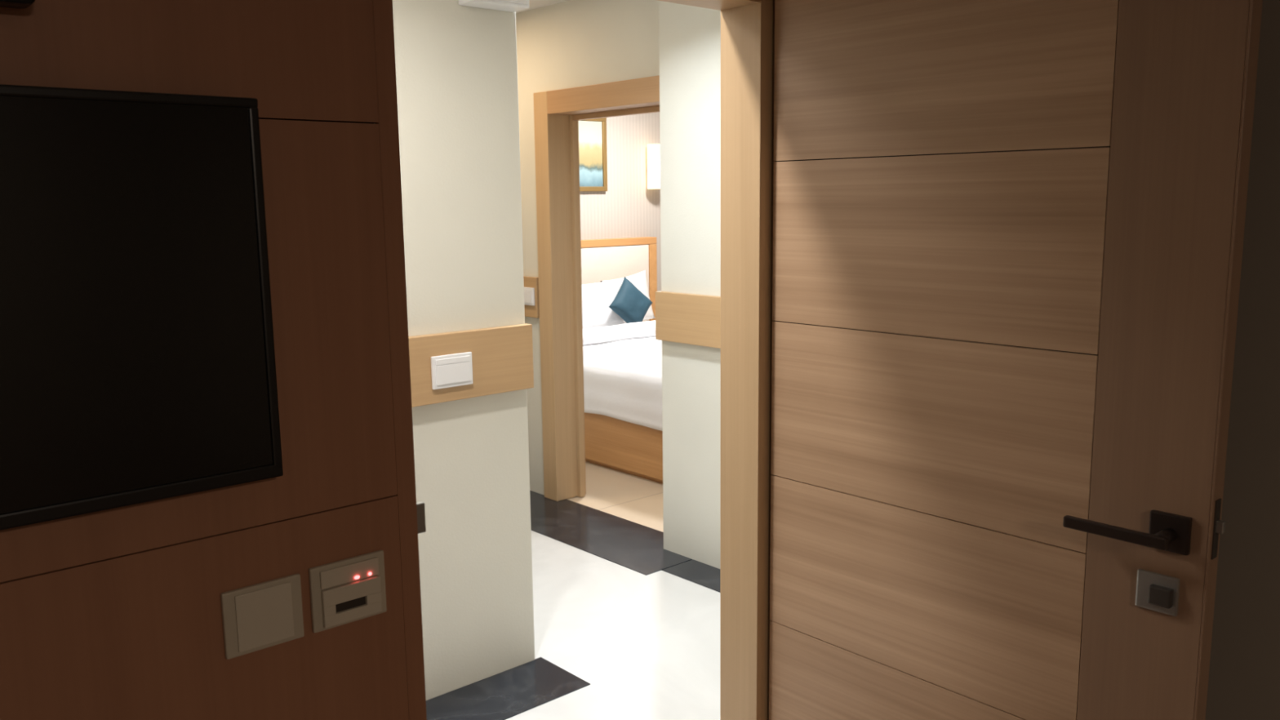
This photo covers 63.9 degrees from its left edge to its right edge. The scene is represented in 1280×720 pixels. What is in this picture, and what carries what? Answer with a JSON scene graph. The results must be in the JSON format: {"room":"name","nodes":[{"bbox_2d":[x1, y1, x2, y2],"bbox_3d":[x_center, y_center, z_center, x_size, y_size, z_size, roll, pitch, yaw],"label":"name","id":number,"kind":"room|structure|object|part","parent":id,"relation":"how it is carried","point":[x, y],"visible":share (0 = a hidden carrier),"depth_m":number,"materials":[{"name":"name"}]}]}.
{"room":"hotel room","nodes":[
{"label":"hotel room","id":0,"kind":"room"},
{"bbox_2d":[0,0,426,719],"bbox_3d":[-2.178,0.316,0.288,4.621,2.552,0.214,-9,12,-41],"label":"wall","id":1,"kind":"structure","parent":0,"point":[113,614],"depth_m":1.56,"materials":[{"name":"brown wood"}]},
{"bbox_2d":[0,0,35,8],"bbox_3d":[-0.854,-0.512,1.177,0.265,0.178,0.058,-9,12,-41],"label":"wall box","id":2,"kind":"object","parent":1,"relation":"attached to","point":[4,3],"visible":1,"depth_m":1.26,"materials":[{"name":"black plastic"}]},
{"bbox_2d":[0,84,283,530],"bbox_3d":[-0.921,-0.045,1.186,0.985,0.549,0.057,-9,12,-41],"label":"television","id":3,"kind":"object","parent":1,"relation":"attached to","point":[138,364],"visible":1,"depth_m":1.36,"materials":[{"name":"black plastic"}]},
{"bbox_3d":[-2.134,-0.525,0.067,4.586,0.823,0.013,-9,12,-41],"label":"wood panel","id":4,"kind":"part","parent":1,"relation":"part of","materials":[{"name":"brown wood"}]},
{"bbox_3d":[-2.125,0.185,0.179,4.586,0.610,0.013,-9,12,-41],"label":"wood panel","id":5,"kind":"part","parent":1,"relation":"part of","materials":[{"name":"brown wood"}]},
{"bbox_3d":[-2.118,0.789,0.275,4.586,0.609,0.013,-9,12,-41],"label":"wood panel","id":6,"kind":"part","parent":1,"relation":"part of","materials":[{"name":"brown wood"}]},
{"bbox_2d":[220,573,304,659],"bbox_3d":[-0.582,0.396,1.588,0.123,0.105,0.013,-9,12,-41],"label":"switch","id":7,"kind":"object","parent":1,"relation":"attached to","point":[255,617],"visible":1,"depth_m":1.58,"materials":[{"name":"beige plastic"}]},
{"bbox_2d":[308,550,386,632],"bbox_3d":[-0.474,0.379,1.679,0.129,0.108,0.018,-9,12,-41],"label":"switch","id":8,"kind":"object","parent":1,"relation":"attached to","point":[351,589],"visible":1,"depth_m":1.67,"materials":[{"name":"beige plastic"}]},
{"bbox_2d":[392,0,534,700],"bbox_3d":[-3.110,-0.267,4.027,3.239,2.552,4.557,-9,12,-41],"label":"wall","id":9,"kind":"structure","parent":0,"point":[456,64],"depth_m":3.28,"materials":[{"name":"beige paint"}]},
{"bbox_2d":[408,323,533,407],"bbox_3d":[-1.556,0.166,2.383,3.191,0.214,0.034,-9,12,-41],"label":"wall band","id":10,"kind":"object","parent":9,"relation":"attached to","point":[502,357],"visible":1,"depth_m":3.28,"materials":[{"name":"brown wood"}]},
{"bbox_2d":[431,351,472,389],"bbox_3d":[-0.586,0.033,3.208,0.144,0.103,0.014,-9,12,-41],"label":"wall switch","id":11,"kind":"object","parent":10,"relation":"attached to","point":[454,370],"visible":1,"depth_m":3.20,"materials":[{"name":"white plastic"}]},
{"bbox_2d":[458,0,528,12],"bbox_3d":[-0.448,-1.141,3.151,0.205,0.110,0.094,-9,12,-41],"label":"wall box","id":12,"kind":"object","parent":9,"relation":"attached to","point":[512,6],"visible":1,"depth_m":3.15,"materials":[{"name":"white paint"}]},
{"bbox_2d":[515,0,568,13],"bbox_3d":[-2.244,-1.585,3.789,4.515,0.105,5.775,-9,12,-41],"label":"ceiling","id":13,"kind":"structure","parent":0,"point":[533,4],"depth_m":5.05,"materials":[{"name":"white paint"}]},
{"bbox_2d":[515,0,659,495],"bbox_3d":[-1.096,-0.630,6.155,0.173,2.552,4.027,-9,12,-41],"label":"wall","id":14,"kind":"structure","parent":0,"point":[579,42],"depth_m":5.08,"materials":[{"name":"beige paint"}]},
{"bbox_2d":[523,275,539,318],"bbox_3d":[-1.505,-0.487,6.493,0.025,0.214,2.908,-9,12,-41],"label":"wall band","id":15,"kind":"object","parent":14,"relation":"attached to","point":[531,311],"visible":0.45,"depth_m":5.43,"materials":[{"name":"brown wood"}]},
{"bbox_2d":[524,287,534,306],"bbox_3d":[-0.613,-0.342,5.476,0.014,0.094,0.158,-9,12,-41],"label":"wall switch","id":16,"kind":"object","parent":15,"relation":"attached to","point":[529,292],"visible":0.65,"depth_m":5.44,"materials":[{"name":"white plastic"}]},
{"bbox_2d":[533,75,659,501],"bbox_3d":[-0.110,-0.263,5.085,0.200,2.134,1.045,-9,12,-41],"label":"door frame","id":17,"kind":"structure","parent":14,"relation":"in","point":[557,113],"depth_m":5.34,"materials":[{"name":"brown wood"}]},
{"bbox_2d":[505,530,719,719],"bbox_3d":[-2.396,1.045,4.112,4.116,0.084,5.670,-9,12,-41],"label":"floor","id":18,"kind":"structure","parent":0,"point":[646,647],"depth_m":3.78,"materials":[{"name":"white tile"}]},
{"bbox_2d":[426,657,590,719],"bbox_3d":[-1.357,1.276,2.568,2.953,0.087,0.278,-9,12,-41],"label":"floor strip","id":19,"kind":"object","parent":18,"relation":"on","point":[505,695],"visible":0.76,"depth_m":3.36,"materials":[{"name":"black stone"}]},
{"bbox_2d":[529,490,719,592],"bbox_3d":[-0.766,0.784,5.622,0.441,0.087,5.560,-9,12,-41],"label":"floor strip","id":20,"kind":"object","parent":18,"relation":"on","point":[638,548],"visible":0.25,"depth_m":4.88,"materials":[{"name":"black stone"}]},
{"bbox_2d":[566,461,663,532],"bbox_3d":[1.370,0.527,7.085,4.725,0.084,4.515,-9,12,-41],"label":"floor","id":21,"kind":"structure","parent":0,"point":[625,495],"depth_m":5.59,"materials":[{"name":"beige tile"}]},
{"bbox_2d":[580,236,662,483],"bbox_3d":[0.092,-0.144,7.061,2.100,1.278,2.382,-9,12,-41],"label":"bed","id":22,"kind":"object","parent":21,"relation":"on","point":[614,443],"visible":0.15,"depth_m":6.20,"materials":[{"name":"brown wood"}]},
{"bbox_2d":[582,279,624,328],"bbox_3d":[-0.429,-0.385,7.674,0.777,0.382,0.204,-9,12,-41],"label":"pillow","id":23,"kind":"object","parent":22,"relation":"on","point":[597,298],"visible":0.37,"depth_m":7.70,"materials":[{"name":"white fabric"}]},
{"bbox_3d":[-0.680,-0.270,7.915,2.100,1.278,0.067,-9,12,-41],"label":"headboard","id":24,"kind":"part","parent":22,"relation":"part of","materials":[{"name":"brown wood"}]},
{"bbox_3d":[-0.655,-0.868,7.783,2.100,0.057,0.033,-9,12,-41],"label":"headboard rail","id":25,"kind":"part","parent":22,"relation":"part of","materials":[{"name":"brown wood"}]},
{"bbox_2d":[582,320,662,431],"bbox_3d":[0.367,0.015,6.805,1.972,0.387,1.682,-9,12,-41],"label":"duvet","id":26,"kind":"object","parent":22,"relation":"on","point":[623,362],"visible":0.25,"depth_m":6.08,"materials":[{"name":"white fabric"}]},
{"bbox_2d":[600,270,654,324],"bbox_3d":[-0.092,-0.473,8.107,0.528,0.450,0.122,-9,12,-41],"label":"pillow","id":27,"kind":"object","parent":22,"relation":"on","point":[638,280],"visible":0.23,"depth_m":8.15,"materials":[{"name":"white fabric"}]},
{"bbox_2d":[608,276,653,323],"bbox_3d":[-0.068,-0.417,7.754,0.446,0.424,0.168,-9,12,-41],"label":"cushion","id":28,"kind":"object","parent":22,"relation":"on","point":[629,303],"visible":0.91,"depth_m":7.70,"materials":[{"name":"teal fabric"}]},
{"bbox_3d":[0.105,-0.351,8.546,0.082,1.220,0.033,-9,12,-41],"label":"headboard post","id":29,"kind":"part","parent":22,"relation":"part of","materials":[{"name":"brown wood"}]},
{"bbox_2d":[579,111,661,291],"bbox_3d":[-0.098,-1.012,8.485,4.725,2.552,0.158,-9,12,-41],"label":"wall","id":30,"kind":"structure","parent":0,"point":[628,209],"depth_m":8.30,"materials":[{"name":"paint"}]},
{"bbox_2d":[577,117,607,191],"bbox_3d":[-0.450,-1.598,7.952,0.483,0.578,0.031,-9,12,-41],"label":"painting","id":31,"kind":"object","parent":30,"relation":"attached to","point":[593,157],"visible":0.51,"depth_m":8.02,"materials":[{"name":"multicoloured paper"}]},
{"bbox_2d":[647,143,660,189],"bbox_3d":[0.116,-1.578,8.383,0.130,0.357,0.154,-9,12,-41],"label":"wall lamp","id":32,"kind":"object","parent":30,"relation":"attached to","point":[654,149],"visible":0.94,"depth_m":8.32,"materials":[{"name":"white glass"}]},
{"bbox_2d":[653,570,719,598],"bbox_3d":[0.524,1.033,3.966,0.047,0.084,1.344,-9,12,-41],"label":"floor","id":33,"kind":"structure","parent":0,"point":[662,573],"depth_m":4.31,"materials":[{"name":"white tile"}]},
{"bbox_2d":[658,0,720,568],"bbox_3d":[0.727,-0.317,4.050,0.294,2.552,1.575,-9,12,-41],"label":"wall","id":34,"kind":"structure","parent":0,"point":[690,36],"depth_m":4.40,"materials":[{"name":"beige paint"}]},
{"bbox_2d":[655,291,720,348],"bbox_3d":[0.594,-0.114,3.987,0.034,0.214,1.541,-9,12,-41],"label":"wall band","id":35,"kind":"object","parent":34,"relation":"attached to","point":[695,319],"visible":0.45,"depth_m":4.39,"materials":[{"name":"brown wood"}]},
{"bbox_2d":[1204,0,1279,719],"bbox_3d":[2.329,0.201,0.669,0.105,2.552,5.397,-9,12,-41],"label":"wall","id":36,"kind":"structure","parent":0,"point":[1244,677],"depth_m":1.92,"materials":[{"name":"grey paint"}]},
{"bbox_3d":[0.008,-1.057,2.118,1.376,0.467,0.130,-9,12,-41],"label":"wall","id":37,"kind":"structure","parent":0,"visible":0},
{"bbox_2d":[416,501,426,533],"bbox_3d":[-0.406,0.281,1.812,0.027,0.074,0.061,-9,12,-41],"label":"strike plate","id":38,"kind":"object","parent":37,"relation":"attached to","point":[420,508],"visible":0.24,"depth_m":1.79,"materials":[{"name":"metal"}]},
{"bbox_2d":[657,0,774,719],"bbox_3d":[-0.057,0.222,2.204,1.107,2.084,0.204,-9,12,-41],"label":"door frame","id":39,"kind":"structure","parent":37,"relation":"attached to","point":[747,26],"depth_m":2.48,"materials":[{"name":"brown wood"}]},
{"bbox_2d":[768,0,1262,719],"bbox_3d":[0.642,0.241,2.110,0.118,2.043,1.005,-9,12,-41],"label":"door","id":40,"kind":"structure","parent":37,"relation":"in","point":[1008,235],"depth_m":2.01,"materials":[{"name":"brown wood"}]},
{"bbox_3d":[0.588,0.877,2.308,0.006,0.372,0.779,-9,12,-41],"label":"panel","id":41,"kind":"part","parent":40,"relation":"part of","materials":[{"name":"brown wood"}]},
{"bbox_3d":[0.583,0.507,2.249,0.006,0.373,0.779,-9,12,-41],"label":"panel","id":42,"kind":"part","parent":40,"relation":"part of","materials":[{"name":"brown wood"}]},
{"bbox_3d":[0.579,0.135,2.190,0.006,0.376,0.779,-9,12,-41],"label":"panel","id":43,"kind":"part","parent":40,"relation":"part of","materials":[{"name":"brown wood"}]},
{"bbox_3d":[0.574,-0.235,2.131,0.006,0.370,0.779,-9,12,-41],"label":"panel","id":44,"kind":"part","parent":40,"relation":"part of","materials":[{"name":"brown wood"}]},
{"bbox_3d":[0.570,-0.602,2.073,0.006,0.366,0.779,-9,12,-41],"label":"panel","id":45,"kind":"part","parent":40,"relation":"part of","materials":[{"name":"brown wood"}]},
{"bbox_3d":[0.840,0.305,1.819,0.015,0.021,0.181,-9,12,-41],"label":"lever","id":46,"kind":"part","parent":40,"relation":"part of","materials":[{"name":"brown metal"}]},
{"bbox_3d":[0.994,0.291,1.771,0.021,0.105,0.003,-9,12,-41],"label":"latch plate","id":47,"kind":"part","parent":40,"relation":"part of","materials":[{"name":"metal"}]}
]}

